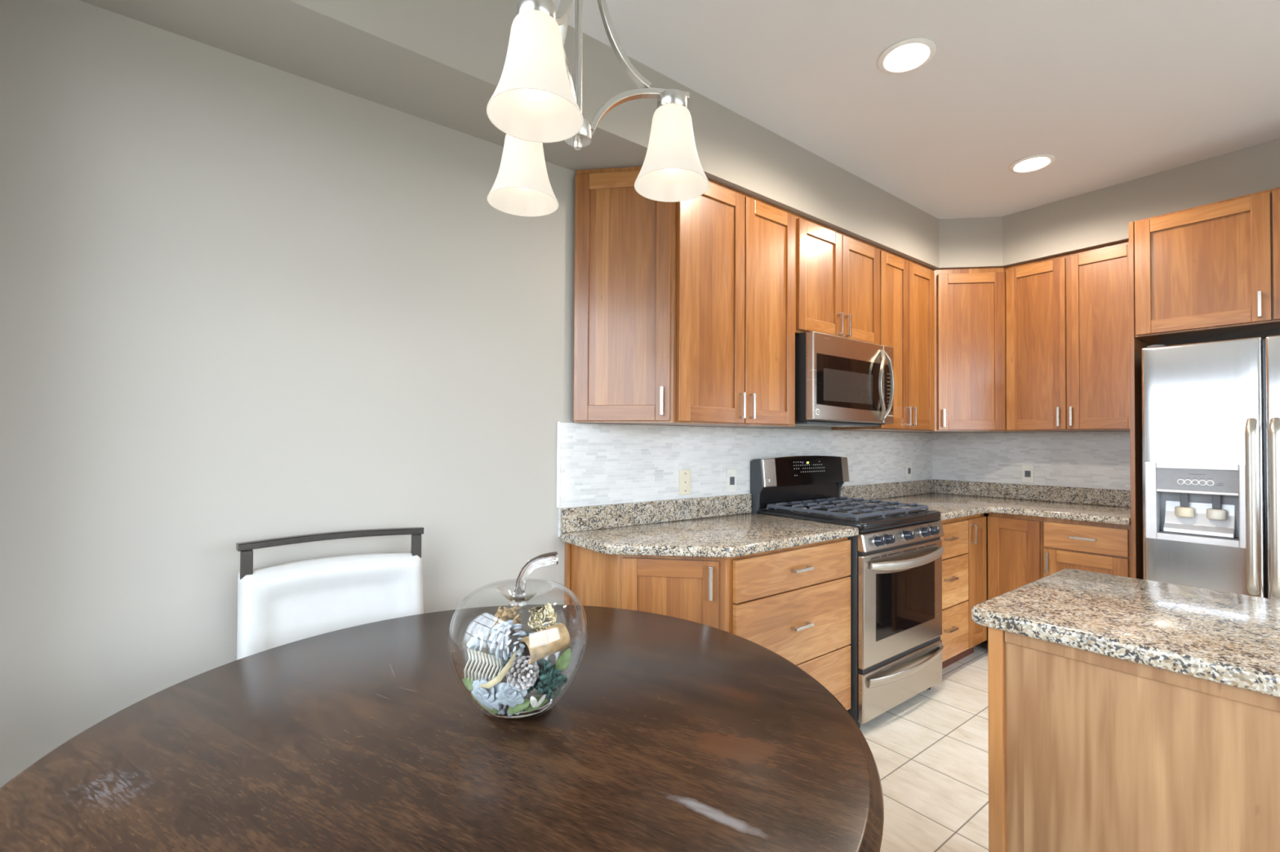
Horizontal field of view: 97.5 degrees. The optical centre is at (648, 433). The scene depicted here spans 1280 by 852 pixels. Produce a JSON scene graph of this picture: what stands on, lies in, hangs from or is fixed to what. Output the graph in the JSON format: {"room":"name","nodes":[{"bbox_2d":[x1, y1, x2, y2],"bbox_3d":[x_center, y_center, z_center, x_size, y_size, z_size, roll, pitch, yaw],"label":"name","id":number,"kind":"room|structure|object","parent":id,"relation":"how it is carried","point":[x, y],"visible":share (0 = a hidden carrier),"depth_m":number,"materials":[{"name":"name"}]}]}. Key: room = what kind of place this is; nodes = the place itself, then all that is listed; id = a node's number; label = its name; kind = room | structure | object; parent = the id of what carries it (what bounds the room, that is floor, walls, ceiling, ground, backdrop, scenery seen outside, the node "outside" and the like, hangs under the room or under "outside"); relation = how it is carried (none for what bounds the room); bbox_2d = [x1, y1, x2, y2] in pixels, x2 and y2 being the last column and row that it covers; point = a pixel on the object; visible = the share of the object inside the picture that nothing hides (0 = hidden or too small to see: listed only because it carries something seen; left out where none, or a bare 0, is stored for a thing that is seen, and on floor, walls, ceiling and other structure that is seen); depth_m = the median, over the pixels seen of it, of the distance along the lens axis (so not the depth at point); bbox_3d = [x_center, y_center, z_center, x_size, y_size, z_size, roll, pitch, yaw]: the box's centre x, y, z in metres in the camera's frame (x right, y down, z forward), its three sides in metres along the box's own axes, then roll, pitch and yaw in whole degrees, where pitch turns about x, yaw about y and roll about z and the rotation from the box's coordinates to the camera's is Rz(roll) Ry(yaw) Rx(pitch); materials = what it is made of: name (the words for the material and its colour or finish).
{"room":"eat-in kitchen","nodes":[
{"label":"eat-in kitchen","id":0,"kind":"room"},
{"bbox_2d":[0,0,931,787],"bbox_3d":[0.222,-0.039,2.870,5.100,2.753,0.150,1,-1,-38],"label":"wall","id":1,"kind":"structure","parent":0,"point":[242,299],"depth_m":1.63,"materials":[{"name":"beige paint"}]},
{"bbox_2d":[556,422,559,507],"bbox_3d":[-0.369,0.130,2.305,0.010,0.352,0.012,1,-1,-38],"label":"trim","id":2,"kind":"structure","parent":1,"relation":"attached to","point":[557,423],"depth_m":2.30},
{"bbox_2d":[573,166,675,424],"bbox_3d":[-0.101,-0.574,2.321,0.312,1.061,0.308,1,-1,-38],"label":"upper cabinet","id":3,"kind":"object","parent":1,"relation":"attached to","point":[625,239],"visible":0.88,"depth_m":2.31,"materials":[{"name":"brown wood"}]},
{"bbox_2d":[637,177,795,427],"bbox_3d":[0.344,-0.567,2.640,0.780,1.061,0.350,1,-1,-38],"label":"upper cabinet","id":4,"kind":"object","parent":1,"relation":"attached to","point":[735,253],"visible":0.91,"depth_m":2.49,"materials":[{"name":"brown wood"}]},
{"bbox_2d":[558,422,932,537],"bbox_3d":[0.895,0.213,3.290,3.197,0.469,0.009,1,-1,-38],"label":"tiled wall","id":5,"kind":"structure","parent":1,"relation":"attached to","point":[601,464],"depth_m":2.77,"materials":[{"name":"tile"}]},
{"bbox_2d":[679,469,690,494],"bbox_3d":[0.178,0.238,2.721,0.072,0.120,0.008,1,-1,-38],"label":"wall plate","id":6,"kind":"object","parent":5,"relation":"attached to","point":[684,475],"visible":1,"depth_m":2.72,"materials":[{"name":"beige plastic"}]},
{"bbox_2d":[726,469,736,493],"bbox_3d":[0.435,0.248,2.919,0.072,0.120,0.009,1,-1,-38],"label":"wall outlet","id":7,"kind":"object","parent":5,"relation":"attached to","point":[731,473],"visible":1,"depth_m":2.91,"materials":[{"name":"beige plastic"}]},
{"bbox_2d":[729,476,734,484],"bbox_3d":[0.436,0.248,2.917,0.034,0.042,0.002,1,-1,-38],"label":"socket","id":8,"kind":"object","parent":7,"relation":"attached to","point":[731,478],"depth_m":2.92,"materials":[{"name":"grey plastic"}]},
{"bbox_2d":[906,462,911,479],"bbox_3d":[1.877,0.273,4.041,0.072,0.120,0.009,1,-1,-38],"label":"wall outlet","id":9,"kind":"object","parent":5,"relation":"attached to","point":[908,465],"visible":1,"depth_m":4.04,"materials":[{"name":"beige plastic"}]},
{"bbox_2d":[907,467,911,474],"bbox_3d":[1.879,0.273,4.039,0.034,0.042,0.002,1,-1,-38],"label":"socket","id":10,"kind":"object","parent":9,"relation":"attached to","point":[908,468],"depth_m":4.04,"materials":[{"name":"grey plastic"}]},
{"bbox_2d":[795,213,879,344],"bbox_3d":[0.952,-0.790,3.115,0.756,0.594,0.350,1,-1,-38],"label":"upper cabinet","id":11,"kind":"object","parent":1,"relation":"attached to","point":[837,273],"visible":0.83,"depth_m":2.96,"materials":[{"name":"brown wood"}]},
{"bbox_2d":[795,331,894,426],"bbox_3d":[0.985,-0.266,3.082,0.745,0.452,0.434,1,-1,-38],"label":"microwave","id":12,"kind":"object","parent":11,"relation":"attached to","point":[840,381],"visible":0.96,"depth_m":2.87,"materials":[{"name":"grey metal"}]},
{"bbox_2d":[832,246,934,431],"bbox_3d":[1.521,-0.547,3.555,0.686,1.061,0.350,1,-1,-38],"label":"upper cabinet","id":13,"kind":"object","parent":1,"relation":"attached to","point":[907,286],"visible":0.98,"depth_m":3.43,"materials":[{"name":"brown wood"}]},
{"bbox_2d":[79,0,1279,269],"bbox_3d":[1.564,-1.274,1.171,4.800,0.319,4.200,1,-1,-38],"label":"soffit","id":14,"kind":"structure","parent":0,"point":[441,62],"depth_m":2.15,"materials":[{"name":"beige paint"}]},
{"bbox_2d":[1133,186,1279,346],"bbox_3d":[3.003,-0.786,2.661,0.666,0.595,0.964,1,-1,-38],"label":"upper cabinet","id":15,"kind":"object","parent":14,"relation":"attached to","point":[1208,273],"visible":0.99,"depth_m":2.65,"materials":[{"name":"brown wood"}]},
{"bbox_2d":[551,0,1279,218],"bbox_3d":[1.565,-1.484,1.174,5.100,0.100,4.500,1,-1,-38],"label":"ceiling","id":16,"kind":"structure","parent":0,"point":[1118,91],"depth_m":2.26,"materials":[{"name":"paint"}]},
{"bbox_2d":[486,0,709,216],"bbox_3d":[-0.141,-0.967,1.103,0.466,0.952,0.451,1,-1,-38],"label":"chandelier","id":17,"kind":"object","parent":16,"relation":"hanging from","point":[535,101],"visible":1,"depth_m":1.06,"materials":[{"name":"white glass"}]},
{"bbox_2d":[877,37,936,74],"bbox_3d":[0.973,-1.418,2.116,0.200,0.009,0.200,1,-1,-38],"label":"recessed light","id":18,"kind":"object","parent":16,"relation":"in","point":[908,55],"visible":1,"depth_m":2.11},
{"bbox_2d":[1008,153,1055,173],"bbox_3d":[1.996,-1.400,2.923,0.200,0.009,0.200,1,-1,-38],"label":"recessed light","id":19,"kind":"object","parent":16,"relation":"in","point":[1037,162],"visible":1,"depth_m":2.92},
{"bbox_2d":[859,626,988,851],"bbox_3d":[1.550,1.369,1.132,5.100,0.100,4.500,1,-1,-38],"label":"floor","id":20,"kind":"structure","parent":0,"point":[930,751],"depth_m":2.28,"materials":[{"name":"tile"}]},
{"bbox_2d":[235,527,423,660],"bbox_3d":[-0.813,0.808,1.532,0.503,1.011,0.563,1,-1,-38],"label":"dining chair","id":21,"kind":"object","parent":20,"relation":"on","point":[279,605],"visible":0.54,"depth_m":1.68,"materials":[{"name":"white leather"}]},
{"bbox_2d":[0,604,884,851],"bbox_3d":[-0.326,0.928,1.114,1.464,0.757,1.464,1,-1,-38],"label":"dining table","id":22,"kind":"object","parent":20,"relation":"on","point":[668,734],"visible":0.95,"depth_m":0.95,"materials":[{"name":"brown wood"}]},
{"bbox_2d":[447,551,587,721],"bbox_3d":[-0.259,0.394,1.129,0.273,0.310,0.273,0,-1,-5],"label":"jar","id":23,"kind":"object","parent":22,"relation":"on","point":[518,598],"depth_m":1.12,"materials":[{"name":"clear glass"}]},
{"bbox_2d":[462,677,478,691],"bbox_3d":[-0.333,0.473,1.061,0.046,0.023,0.017,0,-1,9],"label":"dried leaf","id":24,"kind":"object","parent":23,"relation":"in","point":[468,683],"visible":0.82,"depth_m":1.06,"materials":[{"name":"green plant"}]},
{"bbox_2d":[466,630,484,660],"bbox_3d":[-0.341,0.419,1.105,0.029,0.053,0.056,1,-1,-38],"label":"dried flower","id":25,"kind":"object","parent":23,"relation":"in","point":[476,643],"visible":0.86,"depth_m":1.10,"materials":[{"name":"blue plant"}]},
{"bbox_2d":[471,693,490,711],"bbox_3d":[-0.318,0.510,1.066,0.039,0.039,0.007,0,-1,1],"label":"dried leaf","id":26,"kind":"object","parent":23,"relation":"in","point":[473,697],"visible":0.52,"depth_m":1.06,"materials":[{"name":"plant"}]},
{"bbox_2d":[463,648,503,684],"bbox_3d":[-0.309,0.444,1.056,0.084,0.068,0.026,0,-1,16],"label":"pod","id":27,"kind":"object","parent":23,"relation":"in","point":[476,655],"visible":0.94,"depth_m":1.05,"materials":[{"name":"white plant"}]},
{"bbox_2d":[471,673,501,710],"bbox_3d":[-0.299,0.485,1.038,0.071,0.068,0.031,0,-1,16],"label":"dried flower","id":28,"kind":"object","parent":23,"relation":"in","point":[486,697],"visible":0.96,"depth_m":1.04,"materials":[{"name":"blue plant"}]},
{"bbox_2d":[483,706,502,714],"bbox_3d":[-0.300,0.522,1.073,0.045,0.024,0.014,0,-1,0],"label":"dried leaf","id":29,"kind":"object","parent":23,"relation":"in","point":[494,711],"visible":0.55,"depth_m":1.07,"materials":[{"name":"green plant"}]},
{"bbox_2d":[493,606,520,631],"bbox_3d":[-0.285,0.381,1.129,0.058,0.057,0.055,1,-1,-27],"label":"chips","id":30,"kind":"object","parent":23,"relation":"in","point":[511,613],"visible":0.63,"depth_m":1.12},
{"bbox_2d":[487,620,526,661],"bbox_3d":[-0.263,0.390,1.056,0.072,0.071,0.072,1,-1,-38],"label":"pine cone","id":31,"kind":"object","parent":23,"relation":"in","point":[504,641],"visible":0.98,"depth_m":1.04,"materials":[{"name":"white plant"}]},
{"bbox_2d":[497,697,523,716],"bbox_3d":[-0.263,0.514,1.076,0.055,0.040,0.050,1,-1,-38],"label":"pine cone","id":32,"kind":"object","parent":23,"relation":"in","point":[505,708],"visible":0.36,"depth_m":1.06,"materials":[{"name":"grey plant"}]},
{"bbox_2d":[495,679,527,707],"bbox_3d":[-0.250,0.478,1.026,0.057,0.055,0.024,1,-1,-17],"label":"dried flower","id":33,"kind":"object","parent":23,"relation":"in","point":[508,695],"visible":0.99,"depth_m":1.02,"materials":[{"name":"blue plant"}]},
{"bbox_2d":[507,698,530,714],"bbox_3d":[-0.241,0.510,1.045,0.042,0.031,0.009,0,-1,1],"label":"dried leaf","id":34,"kind":"object","parent":23,"relation":"in","point":[518,708],"visible":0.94,"depth_m":1.05,"materials":[{"name":"green plant"}]},
{"bbox_2d":[492,631,551,693],"bbox_3d":[-0.255,0.473,1.154,0.124,0.118,0.110,0,-1,3],"label":"moss","id":35,"kind":"object","parent":23,"relation":"in","point":[542,662],"visible":0.04,"depth_m":1.12,"materials":[{"name":"grey plant"}]},
{"bbox_2d":[505,655,539,691],"bbox_3d":[-0.232,0.445,1.040,0.060,0.062,0.060,1,-1,-38],"label":"pine cone","id":36,"kind":"object","parent":23,"relation":"in","point":[526,676],"visible":0.98,"depth_m":1.03,"materials":[{"name":"grey plant"}]},
{"bbox_2d":[524,697,548,712],"bbox_3d":[-0.212,0.512,1.061,0.047,0.027,0.010,0,-1,-4],"label":"dried leaf","id":37,"kind":"object","parent":23,"relation":"in","point":[529,708],"visible":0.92,"depth_m":1.06,"materials":[{"name":"green plant"}]},
{"bbox_2d":[529,694,546,707],"bbox_3d":[-0.207,0.502,1.048,0.030,0.028,0.016,1,-1,-26],"label":"seed pod","id":38,"kind":"object","parent":23,"relation":"in","point":[533,700],"visible":1,"depth_m":1.05,"materials":[{"name":"white plant"}]},
{"bbox_2d":[527,602,556,632],"bbox_3d":[-0.211,0.367,1.119,0.057,0.058,0.060,1,-1,-38],"label":"ball","id":39,"kind":"object","parent":23,"relation":"in","point":[548,606],"visible":0.91,"depth_m":1.11,"materials":[{"name":"beige metal"}]},
{"bbox_2d":[519,622,569,665],"bbox_3d":[-0.197,0.399,1.065,0.091,0.061,0.051,1,-1,-38],"label":"roll","id":40,"kind":"object","parent":23,"relation":"in","point":[555,638],"visible":0.99,"depth_m":1.05,"materials":[{"name":"beige paper"}]},
{"bbox_2d":[535,660,563,693],"bbox_3d":[-0.189,0.461,1.057,0.060,0.066,0.050,1,-1,-22],"label":"moss","id":41,"kind":"object","parent":23,"relation":"in","point":[549,678],"visible":0.97,"depth_m":1.05,"materials":[{"name":"teal plant"}]},
{"bbox_2d":[537,672,568,702],"bbox_3d":[-0.187,0.493,1.091,0.062,0.064,0.059,1,-1,-38],"label":"moss","id":42,"kind":"object","parent":23,"relation":"in","point":[556,692],"visible":0.48,"depth_m":1.08,"materials":[{"name":"teal plant"}]},
{"bbox_2d":[555,648,570,671],"bbox_3d":[-0.163,0.436,1.071,0.030,0.046,0.013,0,-1,-1],"label":"dried leaf","id":43,"kind":"object","parent":23,"relation":"in","point":[562,663],"visible":0.86,"depth_m":1.07,"materials":[{"name":"green plant"}]},
{"bbox_2d":[564,542,729,632],"bbox_3d":[-0.026,0.887,2.189,0.350,0.878,0.602,1,-1,-38],"label":"base cabinet","id":44,"kind":"object","parent":20,"relation":"on","point":[696,589],"visible":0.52,"depth_m":2.09,"materials":[{"name":"brown wood"}]},
{"bbox_2d":[728,537,850,711],"bbox_3d":[0.428,0.894,2.510,0.759,0.878,0.652,1,-1,-38],"label":"base cabinet","id":45,"kind":"object","parent":20,"relation":"on","point":[793,602],"visible":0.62,"depth_m":2.29,"materials":[{"name":"brown wood"}]},
{"bbox_2d":[560,493,858,557],"bbox_3d":[0.287,0.382,2.398,1.134,0.138,0.646,1,-1,-38],"label":"countertop","id":46,"kind":"structure","parent":45,"relation":"on","point":[721,526],"depth_m":2.37,"materials":[{"name":"stone"}]},
{"bbox_2d":[750,455,944,728],"bbox_3d":[1.073,0.735,2.954,0.780,1.216,0.725,1,-1,-38],"label":"gas range","id":47,"kind":"object","parent":20,"relation":"on","point":[896,647],"visible":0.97,"depth_m":2.71,"materials":[{"name":"silver metal"}]},
{"bbox_2d":[756,508,941,529],"bbox_3d":[1.066,0.424,2.951,0.756,0.030,0.630,1,-1,-38],"label":"cooktop","id":48,"kind":"object","parent":47,"relation":"in","point":[891,521],"depth_m":2.72,"materials":[{"name":"black metal"}]},
{"bbox_2d":[940,513,986,669],"bbox_3d":[1.612,0.914,3.430,0.682,0.878,0.652,1,-1,-38],"label":"base cabinet","id":49,"kind":"object","parent":20,"relation":"on","point":[964,565],"visible":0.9,"depth_m":3.20,"materials":[{"name":"brown wood"}]},
{"bbox_2d":[840,479,1130,525],"bbox_3d":[2.050,0.406,3.362,1.278,0.138,1.289,1,-1,-38],"label":"countertop","id":50,"kind":"structure","parent":49,"relation":"on","point":[953,499],"depth_m":3.56,"materials":[{"name":"stone"}]},
{"bbox_2d":[987,513,1043,599],"bbox_3d":[2.381,0.919,3.473,0.622,0.878,0.280,1,-1,-38],"label":"base cabinet","id":51,"kind":"object","parent":20,"relation":"on","point":[1015,542],"visible":0.34,"depth_m":3.30,"materials":[{"name":"brown wood"}]},
{"bbox_2d":[1042,517,1131,577],"bbox_3d":[2.576,0.916,3.198,0.652,0.878,0.392,1,-1,-38],"label":"base cabinet","id":52,"kind":"object","parent":20,"relation":"on","point":[1087,546],"visible":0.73,"depth_m":3.02,"materials":[{"name":"brown wood"}]},
{"bbox_2d":[987,626,1279,851],"bbox_3d":[1.476,0.872,0.844,0.626,0.884,1.528,1,-1,-38],"label":"base cabinet","id":53,"kind":"object","parent":20,"relation":"on","point":[1089,752],"visible":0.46,"depth_m":1.08,"materials":[{"name":"brown wood"}]},
{"bbox_2d":[971,568,1279,697],"bbox_3d":[1.486,0.411,0.847,0.673,0.036,1.613,1,-1,-38],"label":"countertop","id":54,"kind":"structure","parent":53,"relation":"on","point":[1224,637],"depth_m":1.18,"materials":[{"name":"stone"}]},
{"bbox_2d":[1128,221,1151,579],"bbox_3d":[2.713,0.137,3.051,0.620,2.433,0.020,1,-1,-38],"label":"end panel","id":55,"kind":"object","parent":20,"relation":"on","point":[1136,344],"visible":0.24,"depth_m":2.87,"materials":[{"name":"brown wood"}]},
{"bbox_2d":[1141,334,1279,599],"bbox_3d":[2.932,0.458,2.598,0.783,1.778,0.866,1,-1,-38],"label":"refrigerator","id":56,"kind":"object","parent":20,"relation":"on","point":[1211,411],"visible":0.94,"depth_m":2.56,"materials":[{"name":"grey metal"}]},
{"bbox_2d":[931,431,1129,599],"bbox_3d":[3.511,-0.024,2.672,0.150,2.753,4.200,1,-1,-38],"label":"wall","id":57,"kind":"structure","parent":0,"point":[986,515],"depth_m":3.96,"materials":[{"name":"beige paint"}]},
{"bbox_2d":[911,266,1007,432],"bbox_3d":[2.109,-0.539,3.847,0.613,1.061,0.612,1,-1,-38],"label":"upper cabinet","id":58,"kind":"object","parent":57,"relation":"attached to","point":[970,303],"visible":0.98,"depth_m":3.63,"materials":[{"name":"brown wood"}]},
{"bbox_2d":[932,431,1130,490],"bbox_3d":[2.557,0.171,3.765,0.009,0.354,1.300,1,-1,-38],"label":"tiled wall","id":59,"kind":"structure","parent":57,"relation":"attached to","point":[1085,460],"depth_m":3.71,"materials":[{"name":"tile"}]},
{"bbox_2d":[1022,465,1034,483],"bbox_3d":[2.545,0.274,3.763,0.009,0.120,0.072,1,-1,-38],"label":"wall outlet","id":60,"kind":"object","parent":59,"relation":"attached to","point":[1028,471],"visible":1,"depth_m":3.76,"materials":[{"name":"beige plastic"}]},
{"bbox_2d":[1024,471,1031,477],"bbox_3d":[2.542,0.274,3.762,0.002,0.042,0.034,1,-1,-38],"label":"socket","id":61,"kind":"object","parent":60,"relation":"attached to","point":[1027,473],"depth_m":3.76,"materials":[{"name":"grey plastic"}]},
{"bbox_2d":[1004,240,1129,431],"bbox_3d":[2.607,-0.543,3.422,0.350,1.061,0.680,1,-1,-38],"label":"upper cabinet","id":62,"kind":"object","parent":57,"relation":"attached to","point":[1068,344],"visible":0.88,"depth_m":3.33,"materials":[{"name":"brown wood"}]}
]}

